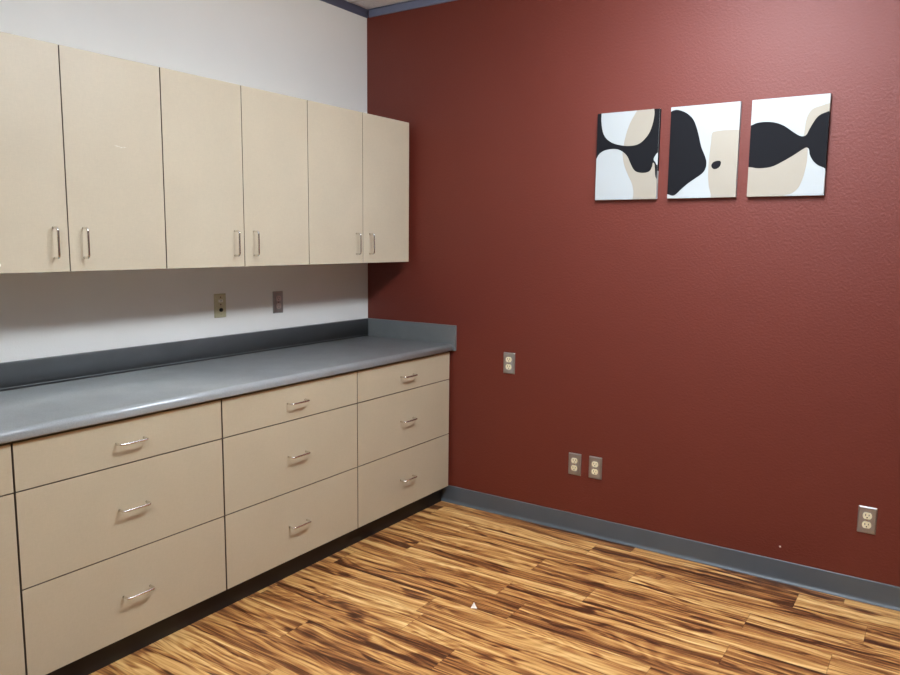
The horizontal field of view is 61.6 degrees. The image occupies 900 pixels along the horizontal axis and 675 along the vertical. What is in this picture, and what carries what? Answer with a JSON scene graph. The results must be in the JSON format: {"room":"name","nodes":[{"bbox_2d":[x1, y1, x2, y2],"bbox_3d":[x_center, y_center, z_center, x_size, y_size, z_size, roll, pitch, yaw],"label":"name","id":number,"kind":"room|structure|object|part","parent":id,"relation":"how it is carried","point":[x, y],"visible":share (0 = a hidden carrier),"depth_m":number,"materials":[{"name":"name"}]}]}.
{"room":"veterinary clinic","nodes":[
{"label":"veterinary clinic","id":0,"kind":"room"},
{"bbox_2d":[0,0,367,362],"bbox_3d":[-2.041,-0.220,2.289,0.120,2.782,5.640,5,9,33],"label":"wall","id":1,"kind":"structure","parent":0,"point":[311,50],"depth_m":3.43,"materials":[{"name":"white paint"}]},
{"bbox_2d":[0,32,165,273],"bbox_3d":[-1.450,-0.621,2.673,0.374,0.762,0.780,5,9,33],"label":"upper cabinet","id":2,"kind":"object","parent":1,"relation":"attached to","point":[81,166],"visible":1,"depth_m":2.63,"materials":[{"name":"beige laminate"}]},
{"bbox_3d":[-1.440,-0.590,2.433,0.020,0.762,0.389,5,9,33],"label":"door","id":3,"kind":"part","parent":2,"relation":"part of","materials":[{"name":"beige laminate"}]},
{"bbox_3d":[-1.341,-0.323,2.572,0.035,0.112,0.008,5,9,33],"label":"handle","id":4,"kind":"part","parent":2,"relation":"part of","materials":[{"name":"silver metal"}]},
{"bbox_3d":[-1.282,-0.333,2.661,0.035,0.112,0.008,5,9,33],"label":"handle","id":5,"kind":"part","parent":2,"relation":"part of","materials":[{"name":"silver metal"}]},
{"bbox_3d":[-1.223,-0.629,2.756,0.020,0.762,0.386,5,9,33],"label":"door","id":6,"kind":"part","parent":2,"relation":"part of","materials":[{"name":"beige laminate"}]},
{"bbox_2d":[0,318,367,391],"bbox_3d":[-1.372,0.094,3.216,0.018,0.104,3.151,5,9,33],"label":"backsplash","id":7,"kind":"structure","parent":1,"relation":"attached to","point":[46,369],"depth_m":3.35,"materials":[{"name":"grey laminate"}]},
{"bbox_2d":[214,293,225,317],"bbox_3d":[-1.094,-0.152,3.604,0.016,0.114,0.070,5,9,33],"label":"cable plate","id":8,"kind":"object","parent":1,"relation":"attached to","point":[219,299],"visible":1,"depth_m":3.60,"materials":[{"name":"beige plastic"}]},
{"bbox_2d":[159,67,308,268],"bbox_3d":[-1.014,-0.700,3.319,0.374,0.762,0.785,5,9,33],"label":"upper cabinet","id":9,"kind":"object","parent":1,"relation":"attached to","point":[235,156],"visible":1,"depth_m":3.19,"materials":[{"name":"beige laminate"}]},
{"bbox_3d":[-1.005,-0.668,3.079,0.020,0.762,0.389,5,9,33],"label":"door","id":10,"kind":"part","parent":9,"relation":"part of","materials":[{"name":"beige laminate"}]},
{"bbox_3d":[-0.906,-0.401,3.217,0.035,0.112,0.008,5,9,33],"label":"handle","id":11,"kind":"part","parent":9,"relation":"part of","materials":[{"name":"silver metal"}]},
{"bbox_3d":[-0.847,-0.412,3.305,0.035,0.112,0.008,5,9,33],"label":"handle","id":12,"kind":"part","parent":9,"relation":"part of","materials":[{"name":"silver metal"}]},
{"bbox_3d":[-0.786,-0.708,3.402,0.020,0.762,0.391,5,9,33],"label":"door","id":13,"kind":"part","parent":9,"relation":"part of","materials":[{"name":"beige laminate"}]},
{"bbox_2d":[273,291,282,312],"bbox_3d":[-0.890,-0.184,3.913,0.008,0.114,0.070,5,9,33],"label":"wall outlet","id":14,"kind":"object","parent":1,"relation":"attached to","point":[277,295],"visible":1,"depth_m":3.91,"materials":[{"name":"metal"}]},
{"bbox_2d":[321,0,368,17],"bbox_3d":[-1.969,-1.571,2.075,0.020,0.040,5.400,5,9,33],"label":"trim","id":15,"kind":"structure","parent":1,"relation":"attached to","point":[342,4],"depth_m":4.17,"materials":[{"name":"grey paint"}]},
{"bbox_2d":[307,100,408,264],"bbox_3d":[-0.575,-0.779,3.969,0.374,0.762,0.789,5,9,33],"label":"upper cabinet","id":16,"kind":"object","parent":1,"relation":"attached to","point":[358,162],"visible":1,"depth_m":3.84,"materials":[{"name":"beige laminate"}]},
{"bbox_3d":[-0.567,-0.747,3.728,0.020,0.762,0.392,5,9,33],"label":"door","id":17,"kind":"part","parent":16,"relation":"part of","materials":[{"name":"beige laminate"}]},
{"bbox_3d":[-0.467,-0.480,3.867,0.035,0.112,0.008,5,9,33],"label":"handle","id":18,"kind":"part","parent":16,"relation":"part of","materials":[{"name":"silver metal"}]},
{"bbox_3d":[-0.408,-0.491,3.956,0.035,0.112,0.008,5,9,33],"label":"handle","id":19,"kind":"part","parent":16,"relation":"part of","materials":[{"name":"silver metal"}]},
{"bbox_3d":[-0.347,-0.787,4.053,0.020,0.762,0.394,5,9,33],"label":"door","id":20,"kind":"part","parent":16,"relation":"part of","materials":[{"name":"beige laminate"}]},
{"bbox_2d":[345,0,410,8],"bbox_3d":[-0.024,-1.436,0.780,4.940,0.063,5.640,5,9,33],"label":"ceiling","id":21,"kind":"structure","parent":0,"point":[367,4],"depth_m":4.16,"materials":[{"name":"paint"}]},
{"bbox_2d":[89,501,899,674],"bbox_3d":[-0.055,1.401,1.145,4.940,0.100,5.640,5,9,33],"label":"floor","id":22,"kind":"structure","parent":0,"point":[399,599],"depth_m":3.00,"materials":[{"name":"wood"}]},
{"bbox_2d":[0,443,25,674],"bbox_3d":[-1.772,0.761,2.146,0.640,0.877,0.786,5,9,33],"label":"base cabinet","id":23,"kind":"object","parent":22,"relation":"on","point":[12,661],"visible":0.97,"depth_m":2.28,"materials":[{"name":"beige laminate"}]},
{"bbox_3d":[-1.540,0.431,1.948,0.020,0.151,0.782,5,9,33],"label":"drawer","id":24,"kind":"part","parent":23,"relation":"part of","materials":[{"name":"beige laminate"}]},
{"bbox_2d":[9,399,225,674],"bbox_3d":[-1.337,0.683,2.791,0.640,0.877,0.779,5,9,33],"label":"base cabinet","id":25,"kind":"object","parent":22,"relation":"on","point":[120,534],"visible":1,"depth_m":2.58,"materials":[{"name":"beige laminate"}]},
{"bbox_3d":[-1.104,0.353,2.594,0.020,0.151,0.773,5,9,33],"label":"drawer","id":26,"kind":"part","parent":25,"relation":"part of","materials":[{"name":"beige laminate"}]},
{"bbox_3d":[-1.107,0.584,2.624,0.020,0.308,0.773,5,9,33],"label":"drawer","id":27,"kind":"part","parent":25,"relation":"part of","materials":[{"name":"beige laminate"}]},
{"bbox_3d":[-1.110,0.890,2.663,0.020,0.303,0.773,5,9,33],"label":"drawer","id":28,"kind":"part","parent":25,"relation":"part of","materials":[{"name":"beige laminate"}]},
{"bbox_3d":[-1.083,0.355,2.578,0.035,0.008,0.112,5,9,33],"label":"handle","id":29,"kind":"part","parent":25,"relation":"part of","materials":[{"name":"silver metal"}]},
{"bbox_3d":[-1.085,0.585,2.608,0.035,0.008,0.112,5,9,33],"label":"handle","id":30,"kind":"part","parent":25,"relation":"part of","materials":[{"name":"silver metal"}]},
{"bbox_3d":[-1.088,0.894,2.648,0.035,0.008,0.112,5,9,33],"label":"handle","id":31,"kind":"part","parent":25,"relation":"part of","materials":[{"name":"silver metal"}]},
{"bbox_2d":[218,371,357,609],"bbox_3d":[-0.899,0.604,3.439,0.640,0.877,0.793,5,9,33],"label":"base cabinet","id":32,"kind":"object","parent":22,"relation":"on","point":[289,452],"visible":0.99,"depth_m":3.23,"materials":[{"name":"beige laminate"}]},
{"bbox_3d":[-0.666,0.274,3.242,0.020,0.151,0.788,5,9,33],"label":"drawer","id":33,"kind":"part","parent":32,"relation":"part of","materials":[{"name":"beige laminate"}]},
{"bbox_3d":[-0.669,0.505,3.272,0.020,0.308,0.788,5,9,33],"label":"drawer","id":34,"kind":"part","parent":32,"relation":"part of","materials":[{"name":"beige laminate"}]},
{"bbox_3d":[-0.672,0.811,3.312,0.020,0.303,0.788,5,9,33],"label":"drawer","id":35,"kind":"part","parent":32,"relation":"part of","materials":[{"name":"beige laminate"}]},
{"bbox_3d":[-0.645,0.276,3.227,0.035,0.008,0.112,5,9,33],"label":"handle","id":36,"kind":"part","parent":32,"relation":"part of","materials":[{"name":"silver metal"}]},
{"bbox_3d":[-0.647,0.506,3.256,0.035,0.008,0.112,5,9,33],"label":"handle","id":37,"kind":"part","parent":32,"relation":"part of","materials":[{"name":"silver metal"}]},
{"bbox_3d":[-0.651,0.816,3.296,0.035,0.008,0.112,5,9,33],"label":"handle","id":38,"kind":"part","parent":32,"relation":"part of","materials":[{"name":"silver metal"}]},
{"bbox_2d":[351,352,449,544],"bbox_3d":[-0.461,0.525,4.088,0.640,0.877,0.781,5,9,33],"label":"base cabinet","id":39,"kind":"object","parent":22,"relation":"on","point":[403,406],"visible":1,"depth_m":3.89,"materials":[{"name":"beige laminate"}]},
{"bbox_2d":[0,318,456,443],"bbox_3d":[-1.110,0.137,3.055,0.638,0.142,3.169,5,9,33],"label":"countertop","id":40,"kind":"structure","parent":39,"relation":"on","point":[54,394],"depth_m":3.17,"materials":[{"name":"grey laminate"}]},
{"bbox_3d":[-0.230,0.426,3.922,0.020,0.308,0.779,5,9,33],"label":"drawer","id":41,"kind":"part","parent":39,"relation":"part of","materials":[{"name":"beige laminate"}]},
{"bbox_3d":[-0.228,0.195,3.892,0.020,0.151,0.779,5,9,33],"label":"drawer","id":42,"kind":"part","parent":39,"relation":"part of","materials":[{"name":"beige laminate"}]},
{"bbox_3d":[-0.234,0.732,3.961,0.020,0.303,0.779,5,9,33],"label":"drawer","id":43,"kind":"part","parent":39,"relation":"part of","materials":[{"name":"beige laminate"}]},
{"bbox_3d":[-0.213,0.737,3.945,0.035,0.008,0.112,5,9,33],"label":"handle","id":44,"kind":"part","parent":39,"relation":"part of","materials":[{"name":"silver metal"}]},
{"bbox_3d":[-0.209,0.427,3.905,0.035,0.008,0.112,5,9,33],"label":"handle","id":45,"kind":"part","parent":39,"relation":"part of","materials":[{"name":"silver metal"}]},
{"bbox_3d":[-0.207,0.197,3.876,0.035,0.008,0.112,5,9,33],"label":"handle","id":46,"kind":"part","parent":39,"relation":"part of","materials":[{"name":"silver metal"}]},
{"bbox_2d":[367,0,899,586],"bbox_3d":[1.497,-0.305,3.237,4.700,2.782,0.120,5,9,33],"label":"wall","id":47,"kind":"structure","parent":0,"point":[730,365],"depth_m":3.52,"materials":[{"name":"red paint"}]},
{"bbox_2d":[367,0,455,17],"bbox_3d":[1.481,-1.654,2.999,4.680,0.040,0.020,5,9,33],"label":"trim","id":48,"kind":"structure","parent":47,"relation":"attached to","point":[413,4],"depth_m":4.16,"materials":[{"name":"grey paint"}]},
{"bbox_2d":[503,352,514,373],"bbox_3d":[0.313,0.137,4.012,0.070,0.114,0.008,5,9,33],"label":"wall outlet","id":49,"kind":"object","parent":47,"relation":"attached to","point":[509,358],"visible":1,"depth_m":4.01,"materials":[{"name":"metal"}]},
{"bbox_2d":[568,452,580,475],"bbox_3d":[0.636,0.647,3.856,0.070,0.114,0.008,5,9,33],"label":"wall outlet","id":50,"kind":"object","parent":47,"relation":"attached to","point":[574,463],"visible":1,"depth_m":3.85,"materials":[{"name":"metal"}]},
{"bbox_2d":[571,465,576,470],"bbox_3d":[0.634,0.667,3.856,0.034,0.028,0.003,5,9,33],"label":"receptacle","id":51,"kind":"object","parent":50,"relation":"attached to","point":[573,467],"depth_m":3.86,"materials":[{"name":"beige plastic"}]},
{"bbox_2d":[588,456,601,479],"bbox_3d":[0.730,0.656,3.794,0.070,0.114,0.008,5,9,33],"label":"wall outlet","id":52,"kind":"object","parent":47,"relation":"attached to","point":[595,463],"visible":1,"depth_m":3.79,"materials":[{"name":"metal"}]},
{"bbox_2d":[591,469,597,474],"bbox_3d":[0.728,0.675,3.794,0.034,0.028,0.003,5,9,33],"label":"receptacle","id":53,"kind":"object","parent":52,"relation":"attached to","point":[593,471],"depth_m":3.79,"materials":[{"name":"beige plastic"}]},
{"bbox_2d":[592,461,597,466],"bbox_3d":[0.728,0.637,3.789,0.034,0.028,0.003,5,9,33],"label":"receptacle","id":54,"kind":"object","parent":52,"relation":"attached to","point":[594,463],"depth_m":3.79,"materials":[{"name":"beige plastic"}]},
{"bbox_2d":[595,108,660,199],"bbox_3d":[0.830,-0.851,3.535,0.300,0.404,0.021,5,9,33],"label":"abstract canvas","id":55,"kind":"object","parent":47,"relation":"attached to","point":[628,142],"visible":1,"depth_m":3.52},
{"bbox_2d":[441,485,899,610],"bbox_3d":[1.671,1.055,3.202,4.155,0.097,0.017,5,9,33],"label":"baseboard","id":56,"kind":"structure","parent":47,"relation":"attached to","point":[875,593],"depth_m":3.56,"materials":[{"name":"grey rubber"}]},
{"bbox_2d":[667,101,741,198],"bbox_3d":[1.122,-0.823,3.342,0.300,0.404,0.020,5,9,33],"label":"abstract canvas","id":57,"kind":"object","parent":47,"relation":"attached to","point":[704,139],"visible":1,"depth_m":3.33},
{"bbox_2d":[747,93,831,196],"bbox_3d":[1.410,-0.795,3.151,0.300,0.404,0.020,5,9,33],"label":"abstract canvas","id":58,"kind":"object","parent":47,"relation":"attached to","point":[788,149],"visible":1,"depth_m":3.14},
{"bbox_2d":[857,505,877,534],"bbox_3d":[1.730,0.758,3.131,0.070,0.114,0.008,5,9,33],"label":"wall outlet","id":59,"kind":"object","parent":47,"relation":"attached to","point":[867,516],"visible":1,"depth_m":3.13,"materials":[{"name":"metal"}]},
{"bbox_2d":[862,521,870,528],"bbox_3d":[1.729,0.778,3.131,0.034,0.028,0.003,5,9,33],"label":"receptacle","id":60,"kind":"object","parent":59,"relation":"attached to","point":[865,524],"depth_m":3.13,"materials":[{"name":"beige plastic"}]},
{"bbox_2d":[863,512,871,519],"bbox_3d":[1.729,0.739,3.126,0.034,0.028,0.003,5,9,33],"label":"receptacle","id":61,"kind":"object","parent":59,"relation":"attached to","point":[866,515],"depth_m":3.13,"materials":[{"name":"beige plastic"}]}
]}

